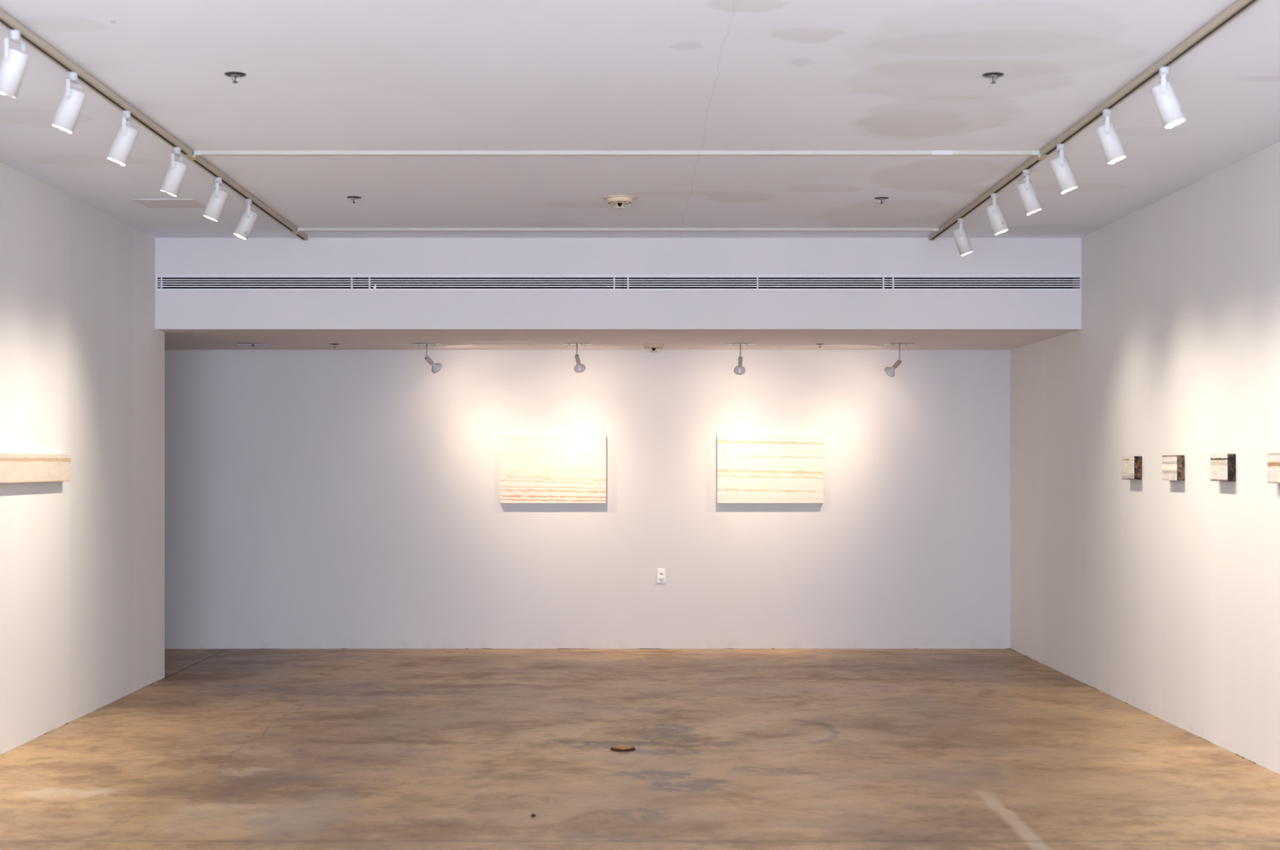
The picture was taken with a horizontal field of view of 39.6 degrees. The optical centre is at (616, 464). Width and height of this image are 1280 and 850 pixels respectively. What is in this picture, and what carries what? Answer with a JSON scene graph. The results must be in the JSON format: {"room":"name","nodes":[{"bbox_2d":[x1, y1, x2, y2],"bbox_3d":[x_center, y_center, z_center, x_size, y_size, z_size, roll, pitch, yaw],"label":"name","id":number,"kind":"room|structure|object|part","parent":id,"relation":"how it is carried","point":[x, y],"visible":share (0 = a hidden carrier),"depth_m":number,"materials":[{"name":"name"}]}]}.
{"room":"museum","nodes":[
{"label":"museum","id":0,"kind":"room"},
{"bbox_2d":[0,161,164,754],"bbox_3d":[-3.276,-0.029,5.572,0.180,3.069,13.945,0,0,0],"label":"wall","id":1,"kind":"structure","parent":0,"point":[82,351],"depth_m":10.45,"materials":[{"name":"paint"}]},
{"bbox_2d":[0,453,71,483],"bbox_3d":[-3.162,0.019,9.215,0.048,0.155,2.030,0,0,0],"label":"painting","id":2,"kind":"object","parent":1,"relation":"attached to","point":[14,467],"visible":1,"depth_m":9.60},
{"bbox_2d":[0,676,164,755],"bbox_3d":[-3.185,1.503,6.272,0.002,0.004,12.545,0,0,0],"label":"baseboard","id":3,"kind":"structure","parent":1,"relation":"attached to","point":[164,677],"depth_m":10.48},
{"bbox_2d":[164,349,1010,648],"bbox_3d":[-1.492,-0.029,14.590,9.415,3.069,0.180,0,0,0],"label":"wall","id":4,"kind":"structure","parent":0,"point":[314,498],"depth_m":14.50,"materials":[{"name":"paint"}]},
{"bbox_2d":[499,434,605,502],"bbox_3d":[-0.514,0.038,14.480,0.865,0.557,0.040,0,0,0],"label":"canvas painting","id":5,"kind":"object","parent":4,"relation":"attached to","point":[534,468],"visible":1,"depth_m":14.46},
{"bbox_2d":[225,648,1009,648],"bbox_3d":[0.015,1.503,14.499,6.401,0.004,0.002,0,0,0],"label":"baseboard","id":6,"kind":"structure","parent":4,"relation":"attached to","point":[225,648],"depth_m":14.50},
{"bbox_2d":[657,568,665,582],"bbox_3d":[0.369,0.909,14.491,0.071,0.118,0.018,0,0,0],"label":"power outlet","id":7,"kind":"object","parent":4,"relation":"attached to","point":[660,571],"visible":1,"depth_m":14.49,"materials":[{"name":"plastic"}]},
{"bbox_2d":[716,434,823,502],"bbox_3d":[1.256,0.038,14.480,0.865,0.557,0.040,0,0,0],"label":"canvas painting","id":8,"kind":"object","parent":4,"relation":"attached to","point":[751,468],"visible":1,"depth_m":14.46},
{"bbox_2d":[155,237,1081,330],"bbox_3d":[-1.393,-1.248,12.338,9.215,0.631,0.100,0,0,0],"label":"wall","id":9,"kind":"structure","parent":0,"point":[175,310],"depth_m":12.29,"materials":[{"name":"paint"}]},
{"bbox_2d":[155,274,356,290],"bbox_3d":[-2.490,-1.256,12.302,1.385,0.115,0.033,0,0,0],"label":"air vent","id":10,"kind":"object","parent":9,"relation":"in","point":[157,276],"visible":1,"depth_m":12.28,"materials":[{"name":"white metal"}]},
{"bbox_3d":[-2.483,-1.276,12.295,1.371,0.007,0.018,0,0,0],"label":"blade","id":11,"kind":"part","parent":10,"relation":"part of","materials":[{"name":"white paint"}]},
{"bbox_3d":[-2.483,-1.260,12.295,1.371,0.007,0.018,0,0,0],"label":"blade","id":12,"kind":"part","parent":10,"relation":"part of","materials":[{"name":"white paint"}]},
{"bbox_3d":[-2.483,-1.244,12.295,1.371,0.007,0.018,0,0,0],"label":"blade","id":13,"kind":"part","parent":10,"relation":"part of","materials":[{"name":"white paint"}]},
{"bbox_3d":[-2.483,-1.228,12.295,1.371,0.007,0.018,0,0,0],"label":"blade","id":14,"kind":"part","parent":10,"relation":"part of","materials":[{"name":"white paint"}]},
{"bbox_2d":[355,274,622,290],"bbox_3d":[-0.874,-1.256,12.302,1.842,0.115,0.033,0,0,0],"label":"air vent","id":15,"kind":"object","parent":9,"relation":"in","point":[369,276],"visible":1,"depth_m":12.29,"materials":[{"name":"grey metal"}]},
{"bbox_3d":[-0.874,-1.276,12.295,1.842,0.007,0.018,0,0,0],"label":"blade","id":16,"kind":"part","parent":15,"relation":"part of","materials":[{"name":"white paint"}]},
{"bbox_3d":[-0.874,-1.260,12.295,1.842,0.007,0.018,0,0,0],"label":"blade","id":17,"kind":"part","parent":15,"relation":"part of","materials":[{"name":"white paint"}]},
{"bbox_3d":[-0.874,-1.244,12.295,1.842,0.007,0.018,0,0,0],"label":"blade","id":18,"kind":"part","parent":15,"relation":"part of","materials":[{"name":"white paint"}]},
{"bbox_3d":[-0.874,-1.228,12.295,1.842,0.007,0.018,0,0,0],"label":"blade","id":19,"kind":"part","parent":15,"relation":"part of","materials":[{"name":"white paint"}]},
{"bbox_2d":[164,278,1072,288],"bbox_3d":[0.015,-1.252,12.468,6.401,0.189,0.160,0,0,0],"label":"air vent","id":20,"kind":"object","parent":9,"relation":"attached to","point":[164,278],"visible":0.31,"depth_m":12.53,"materials":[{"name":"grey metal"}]},
{"bbox_2d":[622,274,888,290],"bbox_3d":[0.967,-1.256,12.302,1.837,0.115,0.033,0,0,0],"label":"air vent","id":21,"kind":"object","parent":9,"relation":"in","point":[627,276],"visible":1,"depth_m":12.29,"materials":[{"name":"white metal"}]},
{"bbox_3d":[0.967,-1.276,12.295,1.837,0.007,0.018,0,0,0],"label":"blade","id":22,"kind":"part","parent":21,"relation":"part of","materials":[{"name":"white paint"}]},
{"bbox_3d":[0.967,-1.260,12.295,1.837,0.007,0.018,0,0,0],"label":"blade","id":23,"kind":"part","parent":21,"relation":"part of","materials":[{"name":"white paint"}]},
{"bbox_3d":[0.967,-1.244,12.295,1.837,0.007,0.018,0,0,0],"label":"blade","id":24,"kind":"part","parent":21,"relation":"part of","materials":[{"name":"white paint"}]},
{"bbox_3d":[0.967,-1.228,12.295,1.837,0.007,0.018,0,0,0],"label":"blade","id":25,"kind":"part","parent":21,"relation":"part of","materials":[{"name":"white paint"}]},
{"bbox_2d":[888,274,1080,290],"bbox_3d":[2.550,-1.256,12.302,1.325,0.115,0.033,0,0,0],"label":"air vent","id":26,"kind":"object","parent":9,"relation":"in","point":[892,276],"visible":1,"depth_m":12.28,"materials":[{"name":"white metal"}]},
{"bbox_3d":[2.547,-1.276,12.295,1.319,0.007,0.018,0,0,0],"label":"blade","id":27,"kind":"part","parent":26,"relation":"part of","materials":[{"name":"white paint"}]},
{"bbox_3d":[2.547,-1.260,12.295,1.319,0.007,0.018,0,0,0],"label":"blade","id":28,"kind":"part","parent":26,"relation":"part of","materials":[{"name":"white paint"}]},
{"bbox_3d":[2.547,-1.244,12.295,1.319,0.007,0.018,0,0,0],"label":"blade","id":29,"kind":"part","parent":26,"relation":"part of","materials":[{"name":"white paint"}]},
{"bbox_3d":[2.547,-1.228,12.295,1.319,0.007,0.018,0,0,0],"label":"blade","id":30,"kind":"part","parent":26,"relation":"part of","materials":[{"name":"white paint"}]},
{"bbox_2d":[161,330,1075,349],"bbox_3d":[-1.393,-0.973,13.544,9.615,0.080,2.312,0,0,0],"label":"ceiling","id":31,"kind":"structure","parent":0,"point":[174,340],"depth_m":13.19,"materials":[{"name":"paint"}]},
{"bbox_2d":[237,342,269,346],"bbox_3d":[-2.817,-0.923,13.800,0.244,0.019,0.244,0,0,0],"label":"ceiling plate","id":32,"kind":"object","parent":31,"relation":"attached to","point":[241,344],"visible":1,"depth_m":13.74,"materials":[{"name":"silver metal"}]},
{"bbox_2d":[410,342,442,373],"bbox_3d":[-1.470,-0.821,13.800,0.244,0.224,0.244,0,0,0],"label":"ceiling spotlight","id":33,"kind":"object","parent":31,"relation":"hanging from","point":[436,367],"visible":1,"depth_m":13.81,"materials":[{"name":"silver metal"}]},
{"bbox_3d":[-1.403,-0.755,13.870,0.089,0.091,0.090,0,0,0],"label":"reflector bulb","id":34,"kind":"part","parent":33,"relation":"part of","materials":[{"name":"white glass"}]},
{"bbox_2d":[471,342,531,346],"bbox_3d":[-0.885,-0.931,13.785,0.440,0.004,0.470,0,0,0],"label":"access panel","id":35,"kind":"object","parent":31,"relation":"attached to","point":[476,344],"visible":1,"depth_m":13.76,"materials":[{"name":"paint"}]},
{"bbox_2d":[560,342,592,373],"bbox_3d":[-0.305,-0.823,13.802,0.244,0.221,0.249,0,0,0],"label":"ceiling spotlight","id":36,"kind":"object","parent":31,"relation":"hanging from","point":[579,367],"visible":1,"depth_m":13.82,"materials":[{"name":"silver metal"}]},
{"bbox_3d":[-0.286,-0.758,13.888,0.088,0.092,0.086,0,0,-35],"label":"reflector bulb","id":37,"kind":"part","parent":36,"relation":"part of","materials":[{"name":"white glass"}]},
{"bbox_2d":[643,342,664,352],"bbox_3d":[0.293,-0.901,13.800,0.167,0.064,0.167,0,0,0],"label":"smoke detector","id":38,"kind":"object","parent":31,"relation":"attached to","point":[653,346],"visible":1,"depth_m":13.75,"materials":[{"name":"beige plastic"}]},
{"bbox_2d":[724,342,755,374],"bbox_3d":[0.966,-0.815,13.803,0.244,0.237,0.251,0,0,0],"label":"ceiling spotlight","id":39,"kind":"object","parent":31,"relation":"hanging from","point":[740,369],"visible":1,"depth_m":13.82,"materials":[{"name":"silver metal"}]},
{"bbox_3d":[0.966,-0.743,13.890,0.087,0.092,0.088,0,0,-45],"label":"reflector bulb","id":40,"kind":"part","parent":39,"relation":"part of","materials":[{"name":"white glass"}]},
{"bbox_3d":[0.966,-0.873,13.800,0.012,0.099,0.012,0,0,0],"label":"stem","id":41,"kind":"part","parent":39,"relation":"part of","materials":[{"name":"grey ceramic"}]},
{"bbox_2d":[776,345,839,349],"bbox_3d":[1.530,-0.931,14.190,0.460,0.004,0.420,0,0,0],"label":"access panel","id":42,"kind":"object","parent":31,"relation":"attached to","point":[782,347],"visible":1,"depth_m":14.15,"materials":[{"name":"paint"}]},
{"bbox_2d":[884,342,915,377],"bbox_3d":[2.201,-0.806,13.800,0.244,0.253,0.244,0,0,0],"label":"ceiling spotlight","id":43,"kind":"object","parent":31,"relation":"hanging from","point":[889,371],"visible":1,"depth_m":13.81,"materials":[{"name":"silver metal"}]},
{"bbox_3d":[2.137,-0.725,13.873,0.088,0.091,0.091,0,0,0],"label":"reflector bulb","id":44,"kind":"part","parent":43,"relation":"part of","materials":[{"name":"white glass"}]},
{"bbox_3d":[2.201,-0.860,13.800,0.012,0.124,0.012,0,0,0],"label":"stem","id":45,"kind":"part","parent":43,"relation":"part of","materials":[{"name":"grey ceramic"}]},
{"bbox_2d":[0,0,1279,237],"bbox_3d":[-1.393,-1.639,5.454,9.615,0.150,13.708,0,0,0],"label":"ceiling","id":46,"kind":"structure","parent":0,"point":[322,75],"depth_m":7.78,"materials":[{"name":"paint"}]},
{"bbox_2d":[0,7,307,239],"bbox_3d":[-2.128,-1.548,6.586,0.039,0.032,11.172,0,0,0],"label":"track","id":47,"kind":"object","parent":46,"relation":"attached to","point":[6,20],"visible":1,"depth_m":7.65,"materials":[{"name":"metal"}]},
{"bbox_2d":[0,29,30,97],"bbox_3d":[-2.142,-1.416,6.295,0.136,0.233,0.096,0,0,18],"label":"track spotlight","id":48,"kind":"object","parent":47,"relation":"hanging from","point":[14,63],"visible":1,"depth_m":6.26,"materials":[{"name":"white plastic"}]},
{"bbox_2d":[51,71,86,133],"bbox_3d":[-2.142,-1.416,6.961,0.134,0.234,0.096,0,0,5],"label":"track spotlight","id":49,"kind":"object","parent":47,"relation":"hanging from","point":[72,101],"visible":1,"depth_m":6.93,"materials":[{"name":"white plastic"}]},
{"bbox_3d":[-2.167,-1.320,6.963,0.078,0.023,0.078,21,2,5],"label":"bulb","id":50,"kind":"part","parent":49,"relation":"part of","materials":[{"name":"beige glass"}]},
{"bbox_2d":[106,110,138,165],"bbox_3d":[-2.142,-1.415,7.719,0.134,0.235,0.096,0,0,-4],"label":"track spotlight","id":51,"kind":"object","parent":47,"relation":"hanging from","point":[126,136],"visible":1,"depth_m":7.68,"materials":[{"name":"white plastic"}]},
{"bbox_3d":[-2.167,-1.320,7.717,0.078,0.023,0.078,21,-1,-4],"label":"bulb","id":52,"kind":"part","parent":51,"relation":"part of","materials":[{"name":"beige glass"}]},
{"bbox_2d":[160,146,187,196],"bbox_3d":[-2.142,-1.415,8.613,0.134,0.235,0.096,0,0,10],"label":"track spotlight","id":53,"kind":"object","parent":47,"relation":"hanging from","point":[176,170],"visible":1,"depth_m":8.58,"materials":[{"name":"white plastic"}]},
{"bbox_2d":[183,154,197,159],"bbox_3d":[-2.121,-1.536,8.875,0.048,0.013,0.140,0,0,0],"label":"connector","id":54,"kind":"object","parent":47,"relation":"attached to","point":[189,157],"visible":1,"depth_m":8.86,"materials":[{"name":"metal"}]},
{"bbox_2d":[203,177,228,221],"bbox_3d":[-2.142,-1.416,9.509,0.134,0.233,0.096,0,0,-5],"label":"track spotlight","id":55,"kind":"object","parent":47,"relation":"hanging from","point":[218,197],"visible":1,"depth_m":9.47,"materials":[{"name":"white plastic"}]},
{"bbox_2d":[233,199,257,239],"bbox_3d":[-2.143,-1.416,10.286,0.139,0.233,0.096,0,0,-13],"label":"track spotlight","id":56,"kind":"object","parent":47,"relation":"hanging from","point":[247,220],"visible":1,"depth_m":10.25,"materials":[{"name":"white plastic"}]},
{"bbox_3d":[-2.171,-1.323,10.280,0.078,0.022,0.078,25,-5,-12],"label":"bulb","id":57,"kind":"part","parent":56,"relation":"part of","materials":[{"name":"beige glass"}]},
{"bbox_2d":[289,231,299,234],"bbox_3d":[-2.124,-1.536,11.765,0.048,0.013,0.140,0,0,0],"label":"connector","id":58,"kind":"object","parent":47,"relation":"attached to","point":[291,232],"visible":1,"depth_m":11.75,"materials":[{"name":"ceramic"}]},
{"bbox_2d":[133,199,206,208],"bbox_3d":[-2.670,-1.562,10.662,0.360,0.004,0.351,0,0,0],"label":"access panel","id":59,"kind":"object","parent":46,"relation":"attached to","point":[149,203],"visible":0.92,"depth_m":10.65,"materials":[{"name":"paint"}]},
{"bbox_3d":[-2.670,-1.562,10.662,0.299,0.003,0.290,0,0,0],"label":"door","id":60,"kind":"part","parent":59,"relation":"part of","materials":[{"name":"paint"}]},
{"bbox_2d":[224,71,246,83],"bbox_3d":[-1.527,-1.547,7.130,0.086,0.034,0.086,0,0,7],"label":"sprinkler","id":61,"kind":"object","parent":46,"relation":"attached to","point":[233,74],"visible":1,"depth_m":7.12,"materials":[{"name":"metal"}]},
{"bbox_2d":[346,195,361,203],"bbox_3d":[-1.535,-1.547,10.420,0.086,0.034,0.086,0,0,-3],"label":"sprinkler","id":62,"kind":"object","parent":46,"relation":"attached to","point":[351,197],"visible":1,"depth_m":10.41,"materials":[{"name":"metal"}]},
{"bbox_2d":[193,151,1039,155],"bbox_3d":[0.003,-1.554,8.886,4.222,0.021,0.036,0,0,0],"label":"pipe","id":63,"kind":"object","parent":46,"relation":"attached to","point":[196,153],"visible":1,"depth_m":8.87,"materials":[{"name":"white metal"}]},
{"bbox_2d":[297,227,938,231],"bbox_3d":[0.013,-1.554,11.776,4.243,0.021,0.036,0,0,0],"label":"pipe","id":64,"kind":"object","parent":46,"relation":"attached to","point":[300,229],"visible":1,"depth_m":11.76,"materials":[{"name":"white metal"}]},
{"bbox_2d":[601,195,637,208],"bbox_3d":[0.022,-1.532,10.440,0.210,0.063,0.210,0,0,0],"label":"smoke detector","id":65,"kind":"object","parent":46,"relation":"attached to","point":[620,200],"visible":1,"depth_m":10.39,"materials":[{"name":"beige plastic"}]},
{"bbox_3d":[0.022,-1.561,10.440,0.210,0.006,0.210,0,0,0],"label":"plate","id":66,"kind":"part","parent":65,"relation":"part of","materials":[{"name":"beige plastic"}]},
{"bbox_2d":[874,196,888,204],"bbox_3d":[1.560,-1.547,10.450,0.086,0.034,0.086,0,0,-10],"label":"sprinkler","id":67,"kind":"object","parent":46,"relation":"attached to","point":[881,198],"visible":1,"depth_m":10.45,"materials":[{"name":"metal"}]},
{"bbox_2d":[982,72,1004,83],"bbox_3d":[1.514,-1.547,7.140,0.086,0.034,0.086,0,0,7],"label":"sprinkler","id":68,"kind":"object","parent":46,"relation":"attached to","point":[988,75],"visible":1,"depth_m":7.13,"materials":[{"name":"metal"}]},
{"bbox_2d":[928,0,1260,239],"bbox_3d":[2.116,-1.548,6.586,0.048,0.032,11.172,0,0,0],"label":"track","id":69,"kind":"object","parent":46,"relation":"attached to","point":[1238,7],"visible":1,"depth_m":7.43,"materials":[{"name":"metal"}]},
{"bbox_2d":[951,217,973,256],"bbox_3d":[2.162,-1.416,11.088,0.130,0.233,0.096,0,0,10],"label":"track spotlight","id":70,"kind":"object","parent":69,"relation":"hanging from","point":[962,240],"visible":1,"depth_m":11.05,"materials":[{"name":"white plastic"}]},
{"bbox_2d":[984,193,1008,235],"bbox_3d":[2.155,-1.416,10.068,0.132,0.234,0.096,0,0,10],"label":"track spotlight","id":71,"kind":"object","parent":69,"relation":"hanging from","point":[994,214],"visible":1,"depth_m":10.03,"materials":[{"name":"white plastic"}]},
{"bbox_3d":[2.179,-1.319,10.063,0.078,0.023,0.078,-20,-3,9],"label":"bulb","id":72,"kind":"part","parent":71,"relation":"part of","materials":[{"name":"beige glass"}]},
{"bbox_2d":[1016,168,1041,215],"bbox_3d":[2.149,-1.415,9.259,0.132,0.235,0.096,0,0,5],"label":"track spotlight","id":73,"kind":"object","parent":69,"relation":"hanging from","point":[1027,193],"visible":1,"depth_m":9.22,"materials":[{"name":"white plastic"}]},
{"bbox_3d":[2.174,-1.320,9.257,0.078,0.023,0.078,-20,-2,5],"label":"bulb","id":74,"kind":"part","parent":73,"relation":"part of","materials":[{"name":"beige glass"}]},
{"bbox_2d":[1035,154,1049,159],"bbox_3d":[2.126,-1.536,8.875,0.048,0.013,0.140,0,0,0],"label":"connector","id":75,"kind":"object","parent":69,"relation":"attached to","point":[1038,157],"visible":1,"depth_m":8.86,"materials":[{"name":"metal"}]},
{"bbox_2d":[1049,143,1077,194],"bbox_3d":[2.144,-1.415,8.518,0.132,0.235,0.096,0,0,8],"label":"track spotlight","id":76,"kind":"object","parent":69,"relation":"hanging from","point":[1060,167],"visible":1,"depth_m":8.48,"materials":[{"name":"white plastic"}]},
{"bbox_3d":[2.168,-1.320,8.515,0.078,0.023,0.078,-20,-3,8],"label":"bulb","id":77,"kind":"part","parent":76,"relation":"part of","materials":[{"name":"beige glass"}]},
{"bbox_2d":[1094,109,1126,164],"bbox_3d":[2.138,-1.416,7.687,0.132,0.233,0.096,0,0,14],"label":"track spotlight","id":78,"kind":"object","parent":69,"relation":"hanging from","point":[1107,135],"visible":1,"depth_m":7.65,"materials":[{"name":"white plastic"}]},
{"bbox_3d":[2.161,-1.320,7.681,0.078,0.022,0.078,-21,-5,13],"label":"bulb","id":79,"kind":"part","parent":78,"relation":"part of","materials":[{"name":"beige glass"}]},
{"bbox_2d":[1150,66,1186,128],"bbox_3d":[2.131,-1.416,6.865,0.132,0.233,0.096,0,0,20],"label":"track spotlight","id":80,"kind":"object","parent":69,"relation":"hanging from","point":[1165,98],"visible":1,"depth_m":6.83,"materials":[{"name":"white plastic"}]},
{"bbox_3d":[2.154,-1.320,6.857,0.078,0.022,0.078,-21,-7,19],"label":"bulb","id":81,"kind":"part","parent":80,"relation":"part of","materials":[{"name":"beige glass"}]},
{"bbox_2d":[0,648,1279,849],"bbox_3d":[-1.393,1.580,6.650,9.615,0.150,16.100,0,0,0],"label":"floor","id":82,"kind":"structure","parent":0,"point":[231,748],"depth_m":9.18,"materials":[{"name":"concrete"}]},
{"bbox_2d":[609,744,635,751],"bbox_3d":[0.036,1.497,9.386,0.136,0.015,0.136,0,0,0],"label":"cap","id":83,"kind":"object","parent":82,"relation":"on","point":[621,747],"visible":1,"depth_m":9.35,"materials":[{"name":"gold metal"}]},
{"bbox_2d":[1010,141,1279,773],"bbox_3d":[3.305,-0.029,6.650,0.180,3.069,16.100,0,0,0],"label":"wall","id":84,"kind":"structure","parent":0,"point":[1160,597],"depth_m":10.41,"materials":[{"name":"paint"}]},
{"bbox_2d":[1121,456,1142,479],"bbox_3d":[3.188,0.022,10.993,0.053,0.144,0.255,0,0,0],"label":"painting","id":85,"kind":"object","parent":84,"relation":"attached to","point":[1131,466],"visible":1,"depth_m":10.90},
{"bbox_2d":[1009,648,1279,774],"bbox_3d":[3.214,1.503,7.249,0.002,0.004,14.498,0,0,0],"label":"baseboard","id":86,"kind":"structure","parent":84,"relation":"attached to","point":[1010,648],"depth_m":10.44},
{"bbox_2d":[1162,454,1184,479],"bbox_3d":[3.190,0.020,10.176,0.050,0.144,0.259,0,0,0],"label":"painting","id":87,"kind":"object","parent":84,"relation":"attached to","point":[1173,465],"visible":1,"depth_m":10.09},
{"bbox_2d":[1210,453,1235,481],"bbox_3d":[3.191,0.018,9.346,0.049,0.143,0.254,0,0,0],"label":"painting","id":88,"kind":"object","parent":84,"relation":"attached to","point":[1223,466],"visible":1,"depth_m":9.27},
{"bbox_2d":[1267,453,1279,483],"bbox_3d":[3.190,0.019,8.515,0.050,0.145,0.250,0,0,0],"label":"painting","id":89,"kind":"object","parent":84,"relation":"attached to","point":[1273,459],"visible":1,"depth_m":8.55}
]}

